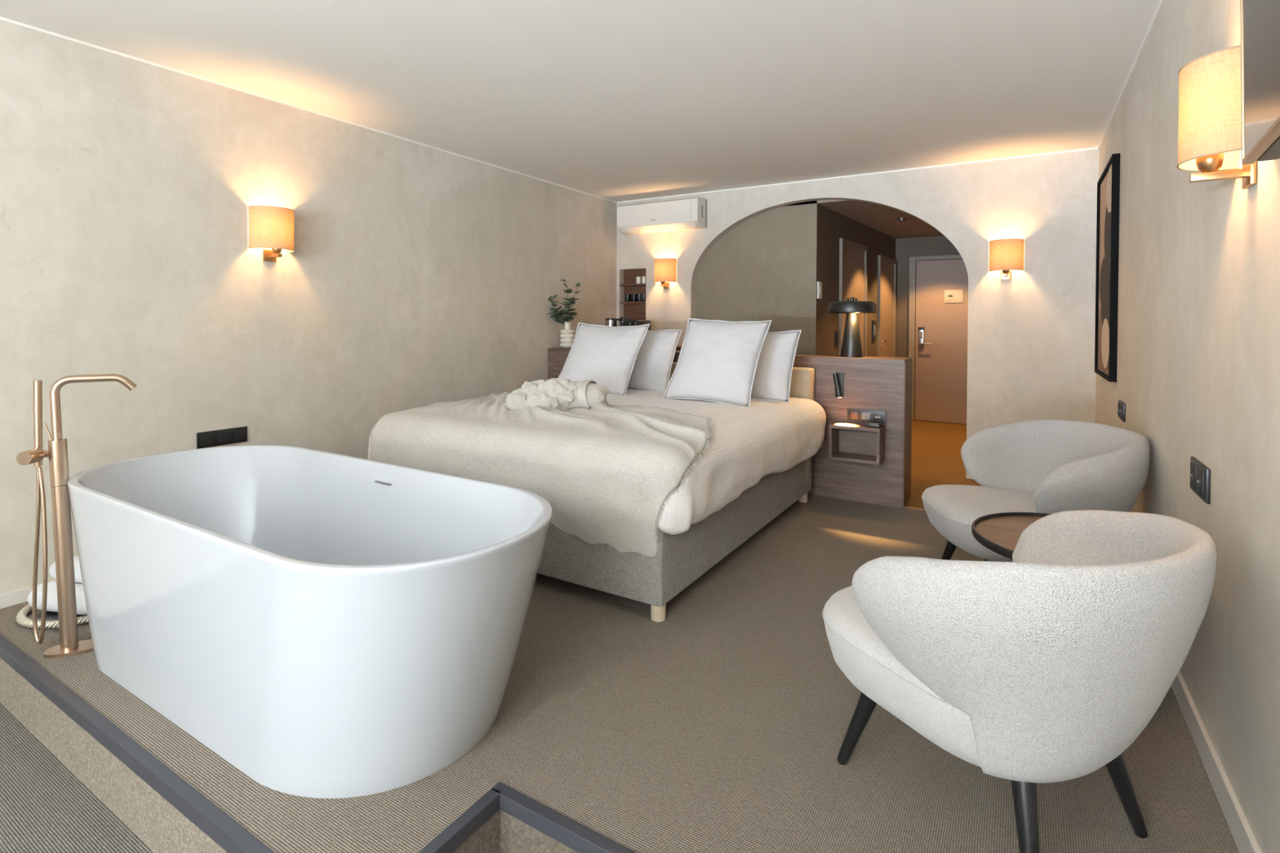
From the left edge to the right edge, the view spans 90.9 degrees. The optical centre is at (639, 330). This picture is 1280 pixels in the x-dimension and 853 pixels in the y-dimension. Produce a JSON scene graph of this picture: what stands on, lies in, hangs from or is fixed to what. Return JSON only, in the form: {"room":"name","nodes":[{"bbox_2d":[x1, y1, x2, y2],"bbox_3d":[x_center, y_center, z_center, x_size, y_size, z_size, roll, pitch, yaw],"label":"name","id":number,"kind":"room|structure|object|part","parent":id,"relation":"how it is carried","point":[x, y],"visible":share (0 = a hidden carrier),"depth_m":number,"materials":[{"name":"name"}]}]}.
{"room":"hotel room","nodes":[
{"label":"hotel room","id":0,"kind":"room"},
{"bbox_2d":[0,703,153,852],"bbox_3d":[-2.539,1.523,-0.972,4.507,0.100,6.872,1,1,31],"label":"floor","id":1,"kind":"structure","parent":0,"point":[45,807],"depth_m":1.89,"materials":[{"name":"carpet"}]},
{"bbox_2d":[0,657,226,852],"bbox_3d":[-1.704,1.343,1.970,2.596,0.185,0.024,1,1,31],"label":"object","id":2,"kind":"structure","parent":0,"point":[155,821],"depth_m":1.91,"materials":[{"name":"carpet"}]},
{"bbox_2d":[0,20,617,594],"bbox_3d":[-3.221,0.044,2.081,0.140,2.765,11.410,1,1,31],"label":"wall","id":3,"kind":"structure","parent":0,"point":[415,275],"depth_m":3.49,"materials":[{"name":"paint"}]},
{"bbox_2d":[0,579,56,608],"bbox_3d":[-1.845,1.152,4.222,0.012,0.062,3.722,1,1,31],"label":"baseboard","id":4,"kind":"structure","parent":3,"relation":"attached to","point":[19,596],"depth_m":2.75,"materials":[{"name":"white wood"}]},
{"bbox_2d":[196,426,247,448],"bbox_3d":[-2.296,0.586,3.466,0.012,0.086,0.254,1,1,31],"label":"panel","id":5,"kind":"object","parent":3,"relation":"attached to","point":[233,435],"visible":1,"depth_m":3.46,"materials":[{"name":"black plastic"}]},
{"bbox_2d":[200,433,212,445],"bbox_3d":[-2.336,0.587,3.391,0.002,0.058,0.060,1,1,31],"label":"socket","id":6,"kind":"object","parent":5,"relation":"attached to","point":[206,439],"depth_m":3.39,"materials":[{"name":"black plastic"}]},
{"bbox_2d":[217,431,229,443],"bbox_3d":[-2.292,0.587,3.464,0.002,0.058,0.060,1,1,31],"label":"socket","id":7,"kind":"object","parent":5,"relation":"attached to","point":[223,437],"depth_m":3.46,"materials":[{"name":"black plastic"}]},
{"bbox_2d":[234,429,245,440],"bbox_3d":[-2.248,0.586,3.537,0.002,0.058,0.060,1,1,31],"label":"socket","id":8,"kind":"object","parent":5,"relation":"attached to","point":[239,434],"depth_m":3.54,"materials":[{"name":"black plastic"}]},
{"bbox_2d":[248,205,294,262],"bbox_3d":[-2.103,-0.554,3.638,0.139,0.304,0.238,1,1,31],"label":"wall sconce","id":9,"kind":"object","parent":3,"relation":"attached to","point":[268,226],"visible":1,"depth_m":3.57,"materials":[{"name":"white fabric"}]},
{"bbox_3d":[-2.110,-0.435,3.643,0.105,0.019,0.022,1,1,31],"label":"arm","id":10,"kind":"part","parent":9,"relation":"part of","materials":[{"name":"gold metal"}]},
{"bbox_2d":[0,0,1164,203],"bbox_3d":[-1.351,-1.308,0.923,4.227,0.012,11.200,1,1,31],"label":"trim","id":11,"kind":"structure","parent":3,"relation":"attached to","point":[1161,2],"depth_m":4.02,"materials":[{"name":"white paint"}]},
{"bbox_2d":[453,809,577,852],"bbox_3d":[0.214,1.363,1.079,1.655,0.185,0.444,1,1,31],"label":"step","id":12,"kind":"structure","parent":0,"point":[503,833],"depth_m":1.62,"materials":[{"name":"carpet"}]},
{"bbox_2d":[0,0,1160,201],"bbox_3d":[-1.348,-1.364,0.927,4.507,0.100,11.410,1,1,31],"label":"ceiling","id":13,"kind":"structure","parent":0,"point":[617,100],"depth_m":3.25,"materials":[{"name":"white paint"}]},
{"bbox_2d":[0,420,1239,852],"bbox_3d":[1.176,1.243,5.138,4.507,0.120,8.422,1,1,31],"label":"floor","id":14,"kind":"structure","parent":0,"point":[721,724],"depth_m":1.85,"materials":[{"name":"carpet"}]},
{"bbox_2d":[16,604,88,628],"bbox_3d":[-2.401,1.181,2.737,0.442,0.034,0.442,1,1,31],"label":"woven tray","id":15,"kind":"object","parent":14,"relation":"on","point":[24,617],"visible":0.19,"depth_m":2.57,"materials":[{"name":"beige wicker"}]},
{"bbox_2d":[27,582,87,615],"bbox_3d":[-2.403,1.130,2.662,0.304,0.113,0.134,0,1,11],"label":"rolled towel","id":16,"kind":"object","parent":15,"relation":"on","point":[51,600],"visible":0.21,"depth_m":2.61,"materials":[{"name":"white fabric"}]},
{"bbox_2d":[48,555,82,583],"bbox_3d":[-2.379,1.038,2.729,0.304,0.105,0.126,0,1,11],"label":"rolled towel","id":17,"kind":"object","parent":16,"relation":"on","point":[77,576],"visible":0.06,"depth_m":2.69,"materials":[{"name":"white fabric"}]},
{"bbox_2d":[16,373,137,658],"bbox_3d":[-2.123,0.688,2.386,0.334,1.039,0.121,0,1,-20],"label":"faucet","id":18,"kind":"object","parent":14,"relation":"on","point":[57,452],"visible":1,"depth_m":2.35,"materials":[{"name":"brown metal"}]},
{"bbox_3d":[-2.237,0.463,2.311,0.050,0.050,0.057,0,1,-7],"label":"lever knob","id":19,"kind":"part","parent":18,"relation":"part of","materials":[{"name":"brown metal"}]},
{"bbox_3d":[-2.216,0.377,2.357,0.039,0.063,0.006,0,1,11],"label":"lever","id":20,"kind":"part","parent":18,"relation":"part of","materials":[{"name":"brown metal"}]},
{"bbox_3d":[-2.139,1.201,2.379,0.170,0.013,0.096,0,1,-25],"label":"plate","id":21,"kind":"part","parent":18,"relation":"part of","materials":[{"name":"brown metal"}]},
{"bbox_3d":[-2.088,0.288,2.411,0.256,0.240,0.031,0,1,-34],"label":"spout","id":22,"kind":"part","parent":18,"relation":"part of","materials":[{"name":"brown metal"}]},
{"bbox_2d":[66,444,552,798],"bbox_3d":[-1.254,0.888,2.290,2.128,0.648,0.850,1,1,31],"label":"bathtub","id":23,"kind":"object","parent":14,"relation":"on","point":[326,624],"visible":1,"depth_m":1.80,"materials":[{"name":"white ceramic"}]},
{"bbox_2d":[0,634,636,852],"bbox_3d":[-0.890,1.239,1.736,4.227,0.042,0.478,1,1,31],"label":"trim","id":24,"kind":"structure","parent":14,"relation":"on","point":[230,836],"depth_m":1.64,"materials":[{"name":"grey metal"}]},
{"bbox_2d":[537,362,814,622],"bbox_3d":[-0.103,0.731,4.038,1.847,0.925,2.301,1,1,31],"label":"bed","id":25,"kind":"object","parent":14,"relation":"on","point":[679,560],"visible":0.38,"depth_m":2.85,"materials":[{"name":"grey fabric"}]},
{"bbox_2d":[367,388,826,534],"bbox_3d":[-0.153,0.648,3.959,2.070,0.401,2.186,1,1,31],"label":"duvet","id":26,"kind":"object","parent":25,"relation":"on","point":[761,439],"visible":0.41,"depth_m":3.35,"materials":[{"name":"fabric"}]},
{"bbox_2d":[368,391,715,556],"bbox_3d":[-0.452,0.700,3.484,2.071,0.631,1.104,1,1,31],"label":"throw blanket","id":27,"kind":"object","parent":26,"relation":"on","point":[606,473],"visible":0.74,"depth_m":2.90,"materials":[{"name":"fabric"}]},
{"bbox_2d":[503,377,608,411],"bbox_3d":[-0.481,0.385,3.583,0.580,0.231,0.323,0,1,11],"label":"bathrobe","id":28,"kind":"object","parent":27,"relation":"on","point":[560,393],"visible":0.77,"depth_m":3.51,"materials":[{"name":"beige fabric"}]},
{"bbox_2d":[557,322,650,395],"bbox_3d":[-0.290,0.198,4.670,0.654,0.518,0.360,1,1,30],"label":"pillow","id":29,"kind":"object","parent":26,"relation":"on","point":[604,355],"visible":0.78,"depth_m":4.58,"materials":[{"name":"white fabric"}]},
{"bbox_2d":[626,329,682,391],"bbox_3d":[-0.021,0.231,4.886,0.653,0.486,0.275,1,1,31],"label":"pillow","id":30,"kind":"object","parent":26,"relation":"on","point":[654,360],"visible":0.4,"depth_m":4.75,"materials":[{"name":"white fabric"}]},
{"bbox_2d":[662,318,772,407],"bbox_3d":[0.510,0.195,4.195,0.630,0.561,0.376,1,1,31],"label":"pillow","id":31,"kind":"object","parent":26,"relation":"on","point":[717,361],"visible":1,"depth_m":4.11,"materials":[{"name":"white fabric"}]},
{"bbox_2d":[751,329,801,403],"bbox_3d":[0.778,0.236,4.420,0.657,0.488,0.271,1,1,34],"label":"pillow","id":32,"kind":"object","parent":26,"relation":"on","point":[773,374],"visible":0.48,"depth_m":4.27,"materials":[{"name":"white fabric"}]},
{"bbox_3d":[0.077,1.174,2.652,0.064,0.079,0.064,1,1,31],"label":"leg","id":33,"kind":"part","parent":25,"relation":"part of","materials":[{"name":"beige wood"}]},
{"bbox_3d":[0.450,0.570,4.966,1.825,0.625,0.138,1,1,31],"label":"headboard","id":34,"kind":"part","parent":25,"relation":"part of","materials":[{"name":"fabric"}]},
{"bbox_3d":[1.139,1.154,4.399,0.064,0.079,0.064,1,1,31],"label":"leg","id":35,"kind":"part","parent":25,"relation":"part of","materials":[{"name":"beige wood"}]},
{"bbox_2d":[675,346,681,350],"bbox_3d":[-0.098,0.660,6.246,0.879,1.005,0.834,1,1,31],"label":"base cabinet","id":36,"kind":"object","parent":14,"relation":"on","point":[678,348],"visible":0.02,"depth_m":6.19,"materials":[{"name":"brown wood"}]},
{"bbox_2d":[604,317,620,326],"bbox_3d":[-0.283,0.012,6.382,0.179,0.284,0.157,0,1,-6],"label":"kettle","id":37,"kind":"object","parent":36,"relation":"on","point":[611,322],"visible":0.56,"depth_m":6.33,"materials":[{"name":"silver metal"}]},
{"bbox_3d":[-0.294,-0.119,6.380,0.116,0.022,0.116,1,1,31],"label":"lid","id":38,"kind":"part","parent":37,"relation":"part of","materials":[{"name":"black"}]},
{"bbox_2d":[619,316,650,329],"bbox_3d":[-0.109,0.009,6.316,0.305,0.295,0.360,1,1,31],"label":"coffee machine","id":39,"kind":"object","parent":36,"relation":"on","point":[624,321],"visible":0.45,"depth_m":6.21,"materials":[{"name":"black plastic"}]},
{"bbox_3d":[-0.165,0.007,6.431,0.090,0.295,0.090,1,1,31],"label":"water tank","id":40,"kind":"part","parent":39,"relation":"part of","materials":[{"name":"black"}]},
{"bbox_2d":[547,347,912,508],"bbox_3d":[0.544,0.678,5.180,3.090,1.003,0.315,1,1,31],"label":"divider","id":41,"kind":"object","parent":14,"relation":"on","point":[870,383],"visible":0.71,"depth_m":4.40,"materials":[{"name":"brown wood"}]},
{"bbox_2d":[560,321,575,348],"bbox_3d":[-0.674,0.040,5.863,0.144,0.245,0.144,1,1,31],"label":"vase","id":42,"kind":"object","parent":41,"relation":"on","point":[566,335],"visible":0.87,"depth_m":5.81,"materials":[{"name":"beige ceramic"}]},
{"bbox_2d":[546,279,581,324],"bbox_3d":[-0.703,-0.256,5.819,0.341,0.466,0.218,0,1,3],"label":"branch","id":43,"kind":"object","parent":42,"relation":"in","point":[557,317],"visible":1,"depth_m":5.82,"materials":[{"name":"green plant"}]},
{"bbox_2d":[832,373,844,398],"bbox_3d":[1.394,0.386,4.439,0.069,0.175,0.064,1,1,31],"label":"reading lamp","id":44,"kind":"object","parent":41,"relation":"attached to","point":[838,378],"visible":1,"depth_m":4.43,"materials":[{"name":"black metal"}]},
{"bbox_2d":[827,297,876,357],"bbox_3d":[1.536,-0.026,4.566,0.336,0.432,0.336,1,1,31],"label":"table lamp","id":45,"kind":"object","parent":41,"relation":"on","point":[851,347],"visible":1,"depth_m":4.51,"materials":[{"name":"black metal"}]},
{"bbox_3d":[1.537,-0.172,4.564,0.336,0.087,0.336,1,1,31],"label":"lamp shade","id":46,"kind":"part","parent":45,"relation":"part of","materials":[{"name":"black metal"}]},
{"bbox_2d":[828,421,884,465],"bbox_3d":[1.484,0.763,4.308,0.330,0.237,0.200,1,1,31],"label":"shelf","id":47,"kind":"object","parent":41,"relation":"attached to","point":[834,454],"visible":1,"depth_m":4.28,"materials":[{"name":"brown wood"}]},
{"bbox_2d":[865,422,882,427],"bbox_3d":[1.580,0.634,4.252,0.090,0.020,0.125,1,1,31],"label":"remote control","id":48,"kind":"object","parent":47,"relation":"on","point":[873,424],"visible":1,"depth_m":4.21,"materials":[{"name":"black plastic"}]},
{"bbox_2d":[846,408,886,423],"bbox_3d":[1.569,0.589,4.363,0.261,0.090,0.016,1,1,31],"label":"switch plate","id":49,"kind":"object","parent":41,"relation":"attached to","point":[852,414],"visible":1,"depth_m":4.36,"materials":[{"name":"grey plastic"}]},
{"bbox_2d":[873,412,881,421],"bbox_3d":[1.631,0.592,4.319,0.055,0.056,0.002,1,1,31],"label":"socket","id":50,"kind":"object","parent":49,"relation":"attached to","point":[877,415],"depth_m":4.32,"materials":[{"name":"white plastic"}]},
{"bbox_2d":[904,506,925,511],"bbox_3d":[2.057,1.199,4.114,0.630,0.006,0.025,1,1,31],"label":"trim","id":51,"kind":"structure","parent":14,"relation":"on","point":[907,507],"depth_m":4.23,"materials":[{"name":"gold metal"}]},
{"bbox_2d":[971,511,1051,559],"bbox_3d":[1.461,0.965,2.136,0.600,0.523,0.600,1,1,31],"label":"side table","id":52,"kind":"object","parent":14,"relation":"on","point":[1000,533],"visible":0.2,"depth_m":2.26,"materials":[{"name":"brown wood"}]},
{"bbox_2d":[822,510,1216,852],"bbox_3d":[0.916,0.841,1.638,0.846,0.790,0.832,0,1,-29],"label":"armchair","id":53,"kind":"object","parent":14,"relation":"on","point":[1046,664],"visible":1,"depth_m":1.32,"materials":[{"name":"fabric"}]},
{"bbox_3d":[0.624,1.099,1.772,0.130,0.269,0.051,1,1,18],"label":"leg","id":54,"kind":"part","parent":53,"relation":"part of","materials":[{"name":"black wood"}]},
{"bbox_3d":[0.878,0.889,1.708,0.620,0.238,0.668,0,1,-29],"label":"seat","id":55,"kind":"part","parent":53,"relation":"part of","materials":[{"name":"white fabric"}]},
{"bbox_3d":[0.845,1.105,1.372,0.051,0.268,0.126,0,1,14],"label":"leg","id":56,"kind":"part","parent":53,"relation":"part of","materials":[{"name":"black wood"}]},
{"bbox_3d":[1.181,1.104,1.556,0.126,0.268,0.051,1,1,18],"label":"leg","id":57,"kind":"part","parent":53,"relation":"part of","materials":[{"name":"black wood"}]},
{"bbox_2d":[921,419,1150,562],"bbox_3d":[1.751,0.828,2.856,0.832,0.790,0.846,0,1,4],"label":"armchair","id":58,"kind":"object","parent":14,"relation":"on","point":[1044,466],"visible":0.62,"depth_m":2.85,"materials":[{"name":"white fabric"}]},
{"bbox_3d":[1.510,1.084,3.071,0.051,0.269,0.129,0,1,-43],"label":"leg","id":59,"kind":"part","parent":58,"relation":"part of","materials":[{"name":"black wood"}]},
{"bbox_3d":[1.671,0.877,2.862,0.668,0.238,0.620,0,1,4],"label":"seat","id":60,"kind":"part","parent":58,"relation":"part of","materials":[{"name":"white fabric"}]},
{"bbox_2d":[695,200,817,354],"bbox_3d":[1.086,-0.132,6.196,1.320,2.600,0.100,1,1,31],"label":"wall","id":61,"kind":"structure","parent":0,"point":[764,268],"depth_m":6.04,"materials":[{"name":"grey paint"}]},
{"bbox_2d":[815,203,895,356],"bbox_3d":[2.433,-0.138,7.043,0.103,2.600,2.947,1,1,35],"label":"wall","id":62,"kind":"structure","parent":0,"point":[832,225],"depth_m":6.24,"materials":[{"name":"brown paint"}]},
{"bbox_2d":[817,281,822,298],"bbox_3d":[1.671,-0.377,5.851,0.023,0.155,0.085,1,1,35],"label":"thermostat","id":63,"kind":"object","parent":62,"relation":"attached to","point":[819,283],"visible":1,"depth_m":5.82,"materials":[{"name":"white plastic"}]},
{"bbox_2d":[834,330,839,345],"bbox_3d":[1.962,0.071,6.272,0.023,0.140,0.080,1,1,35],"label":"light switch","id":64,"kind":"object","parent":62,"relation":"attached to","point":[836,332],"visible":1,"depth_m":6.25,"materials":[{"name":"black plastic"}]},
{"bbox_2d":[838,238,867,355],"bbox_3d":[2.274,0.116,6.707,0.030,2.100,0.890,1,1,35],"label":"door","id":65,"kind":"structure","parent":62,"relation":"in","point":[853,256],"depth_m":6.69,"materials":[{"name":"brown paint"}]},
{"bbox_2d":[871,320,875,340],"bbox_3d":[2.742,-0.006,7.373,0.023,0.230,0.120,1,1,35],"label":"card holder","id":66,"kind":"object","parent":62,"relation":"attached to","point":[873,322],"visible":1,"depth_m":7.34,"materials":[{"name":"black"}]},
{"bbox_2d":[876,254,896,356],"bbox_3d":[3.087,0.124,7.828,0.064,2.060,0.780,1,1,35],"label":"door","id":67,"kind":"structure","parent":62,"relation":"in","point":[886,267],"depth_m":7.82,"materials":[{"name":"brown paint"}]},
{"bbox_2d":[616,148,1099,439],"bbox_3d":[1.580,-0.096,5.773,4.227,2.545,0.110,1,1,31],"label":"wall","id":68,"kind":"structure","parent":0,"point":[1031,335],"depth_m":4.95,"materials":[{"name":"paint"}]},
{"bbox_2d":[619,269,645,319],"bbox_3d":[-0.054,-0.227,6.760,0.333,0.865,0.099,1,1,31],"label":"shelving","id":69,"kind":"object","parent":68,"relation":"attached to","point":[636,310],"visible":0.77,"depth_m":6.80,"materials":[{"name":"brown wood"}]},
{"bbox_2d":[625,293,631,302],"bbox_3d":[-0.138,-0.352,6.793,0.074,0.080,0.060,0,1,-26],"label":"mug","id":70,"kind":"object","parent":69,"relation":"on","point":[627,296],"visible":1,"depth_m":6.77,"materials":[{"name":"black ceramic"}]},
{"bbox_3d":[-0.057,-0.303,6.753,0.331,0.016,0.083,1,1,31],"label":"shelf","id":71,"kind":"part","parent":69,"relation":"part of","materials":[{"name":"brown wood"}]},
{"bbox_3d":[-0.057,-0.493,6.750,0.331,0.016,0.083,1,1,31],"label":"shelf","id":72,"kind":"part","parent":69,"relation":"part of","materials":[{"name":"brown wood"}]},
{"bbox_2d":[631,293,636,302],"bbox_3d":[-0.069,-0.351,6.752,0.074,0.080,0.060,0,1,-26],"label":"mug","id":73,"kind":"object","parent":69,"relation":"on","point":[633,296],"visible":0.98,"depth_m":6.73,"materials":[{"name":"black ceramic"}]},
{"bbox_2d":[635,276,641,284],"bbox_3d":[-0.013,-0.538,6.723,0.056,0.075,0.056,1,1,31],"label":"paper cup","id":74,"kind":"object","parent":69,"relation":"on","point":[638,279],"visible":0.95,"depth_m":6.70,"materials":[{"name":"white paper"}]},
{"bbox_2d":[636,293,641,301],"bbox_3d":[-0.009,-0.351,6.716,0.074,0.080,0.060,0,1,-26],"label":"mug","id":75,"kind":"object","parent":69,"relation":"on","point":[638,295],"visible":0.92,"depth_m":6.69,"materials":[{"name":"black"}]},
{"bbox_2d":[641,293,645,301],"bbox_3d":[0.039,-0.350,6.686,0.074,0.080,0.060,0,1,-26],"label":"mug","id":76,"kind":"object","parent":69,"relation":"on","point":[643,295],"visible":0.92,"depth_m":6.66,"materials":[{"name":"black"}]},
{"bbox_2d":[641,276,645,283],"bbox_3d":[0.047,-0.537,6.686,0.056,0.075,0.056,1,1,31],"label":"paper cup","id":77,"kind":"object","parent":69,"relation":"on","point":[643,278],"visible":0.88,"depth_m":6.66,"materials":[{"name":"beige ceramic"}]},
{"bbox_2d":[617,196,706,235],"bbox_3d":[0.213,-1.161,6.406,0.937,0.296,0.208,1,1,31],"label":"air conditioner","id":78,"kind":"object","parent":68,"relation":"attached to","point":[684,214],"visible":1,"depth_m":6.30,"materials":[{"name":"white plastic"}]},
{"bbox_3d":[0.131,-1.185,6.340,0.865,0.210,0.010,1,1,31],"label":"panel","id":79,"kind":"part","parent":78,"relation":"part of","materials":[{"name":"white plastic"}]},
{"bbox_2d":[653,257,676,288],"bbox_3d":[0.238,-0.583,6.437,0.238,0.304,0.139,1,1,31],"label":"wall sconce","id":80,"kind":"object","parent":68,"relation":"attached to","point":[665,268],"visible":1,"depth_m":6.38,"materials":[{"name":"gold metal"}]},
{"bbox_2d":[965,471,973,479],"bbox_3d":[2.989,1.153,4.859,0.842,0.085,0.014,1,1,31],"label":"baseboard","id":81,"kind":"structure","parent":68,"relation":"attached to","point":[967,476],"depth_m":5.07,"materials":[{"name":"white"}]},
{"bbox_2d":[988,238,1024,279],"bbox_3d":[2.828,-0.550,4.864,0.238,0.304,0.139,1,1,31],"label":"wall sconce","id":82,"kind":"object","parent":68,"relation":"attached to","point":[1006,255],"visible":1,"depth_m":4.81,"materials":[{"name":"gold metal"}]},
{"bbox_2d":[785,200,943,238],"bbox_3d":[2.771,-1.224,6.880,3.365,0.080,3.040,1,1,31],"label":"ceiling","id":83,"kind":"structure","parent":0,"point":[883,219],"depth_m":6.62,"materials":[{"name":"brown paint"}]},
{"bbox_2d":[897,217,906,220],"bbox_3d":[2.752,-1.174,6.623,0.090,0.014,0.090,1,1,31],"label":"recessed light","id":84,"kind":"object","parent":83,"relation":"in","point":[898,219],"visible":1,"depth_m":6.59,"materials":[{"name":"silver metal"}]},
{"bbox_2d":[895,235,964,424],"bbox_3d":[3.865,-0.144,7.947,1.550,2.600,0.100,1,1,31],"label":"wall","id":85,"kind":"structure","parent":0,"point":[905,248],"depth_m":8.14,"materials":[{"name":"brown paint"}]},
{"bbox_2d":[908,254,968,424],"bbox_3d":[3.910,0.108,7.795,1.090,2.100,0.119,1,1,31],"label":"door","id":86,"kind":"structure","parent":85,"relation":"in","point":[938,353],"depth_m":7.92,"materials":[{"name":"brown paint"}]},
{"bbox_3d":[3.579,0.094,8.011,0.070,0.260,0.023,1,1,31],"label":"lock plate","id":87,"kind":"part","parent":86,"relation":"part of","materials":[{"name":"silver metal"}]},
{"bbox_2d":[944,289,963,302],"bbox_3d":[3.896,-0.427,7.818,0.210,0.160,0.008,1,1,31],"label":"door sign","id":88,"kind":"object","parent":86,"relation":"attached to","point":[950,295],"visible":1,"depth_m":7.82,"materials":[{"name":"beige paper"}]},
{"bbox_2d":[1095,0,1279,852],"bbox_3d":[0.511,0.092,-0.187,0.140,2.765,11.410,1,1,31],"label":"wall","id":89,"kind":"structure","parent":0,"point":[1198,361],"depth_m":1.79,"materials":[{"name":"paint"}]},
{"bbox_2d":[1094,153,1119,382],"bbox_3d":[2.944,-0.364,3.976,0.036,1.308,0.860,1,1,31],"label":"framed artwork","id":90,"kind":"object","parent":89,"relation":"attached to","point":[1108,184],"visible":1,"depth_m":3.85,"materials":[{"name":"black"}]},
{"bbox_2d":[1117,400,1125,422],"bbox_3d":[2.522,0.415,3.282,0.019,0.096,0.292,1,1,31],"label":"wall socket","id":91,"kind":"object","parent":89,"relation":"attached to","point":[1121,405],"visible":1,"depth_m":3.27,"materials":[{"name":"black plastic"}]},
{"bbox_2d":[1117,402,1119,416],"bbox_3d":[2.605,0.429,3.424,0.004,0.068,0.064,1,1,31],"label":"socket","id":92,"kind":"object","parent":91,"relation":"attached to","point":[1118,403],"depth_m":3.42,"materials":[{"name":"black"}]},
{"bbox_2d":[1120,404,1122,418],"bbox_3d":[2.558,0.429,3.348,0.004,0.068,0.064,1,1,31],"label":"socket","id":93,"kind":"object","parent":91,"relation":"attached to","point":[1121,406],"depth_m":3.33,"materials":[{"name":"black plastic"}]},
{"bbox_2d":[1189,456,1210,503],"bbox_3d":[1.640,0.432,1.832,0.019,0.103,0.249,1,1,31],"label":"wall socket","id":94,"kind":"object","parent":89,"relation":"attached to","point":[1200,474],"visible":1,"depth_m":1.83,"materials":[{"name":"black plastic"}]},
{"bbox_2d":[1190,462,1196,488],"bbox_3d":[1.699,0.446,1.933,0.004,0.068,0.064,1,1,31],"label":"socket","id":95,"kind":"object","parent":94,"relation":"attached to","point":[1193,465],"depth_m":1.92,"materials":[{"name":"black plastic"}]},
{"bbox_2d":[1196,468,1204,495],"bbox_3d":[1.652,0.446,1.856,0.004,0.068,0.064,1,1,31],"label":"socket","id":96,"kind":"object","parent":94,"relation":"attached to","point":[1200,472],"depth_m":1.85,"materials":[{"name":"black plastic"}]},
{"bbox_2d":[1176,44,1257,189],"bbox_3d":[1.402,-0.497,1.536,0.139,0.304,0.238,1,1,31],"label":"wall sconce","id":97,"kind":"object","parent":89,"relation":"attached to","point":[1210,123],"visible":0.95,"depth_m":1.48,"materials":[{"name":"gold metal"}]},
{"bbox_3d":[1.403,-0.530,1.535,0.136,0.234,0.234,1,1,31],"label":"lamp shade","id":98,"kind":"part","parent":97,"relation":"part of","materials":[{"name":"white fabric"}]},
{"bbox_3d":[1.408,-0.378,1.534,0.105,0.019,0.022,1,1,31],"label":"arm","id":99,"kind":"part","parent":97,"relation":"part of","materials":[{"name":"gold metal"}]},
{"bbox_2d":[1171,671,1262,852],"bbox_3d":[2.183,1.179,2.737,0.014,0.085,4.478,1,1,31],"label":"baseboard","id":100,"kind":"structure","parent":89,"relation":"attached to","point":[1244,838],"depth_m":1.67,"materials":[{"name":"white paint"}]},
{"bbox_2d":[1240,0,1279,164],"bbox_3d":[0.798,-0.656,0.649,0.106,0.707,1.206,-1,0,36],"label":"television","id":101,"kind":"object","parent":89,"relation":"attached to","point":[1260,19],"visible":1,"depth_m":1.05,"materials":[{"name":"black"}]}
]}

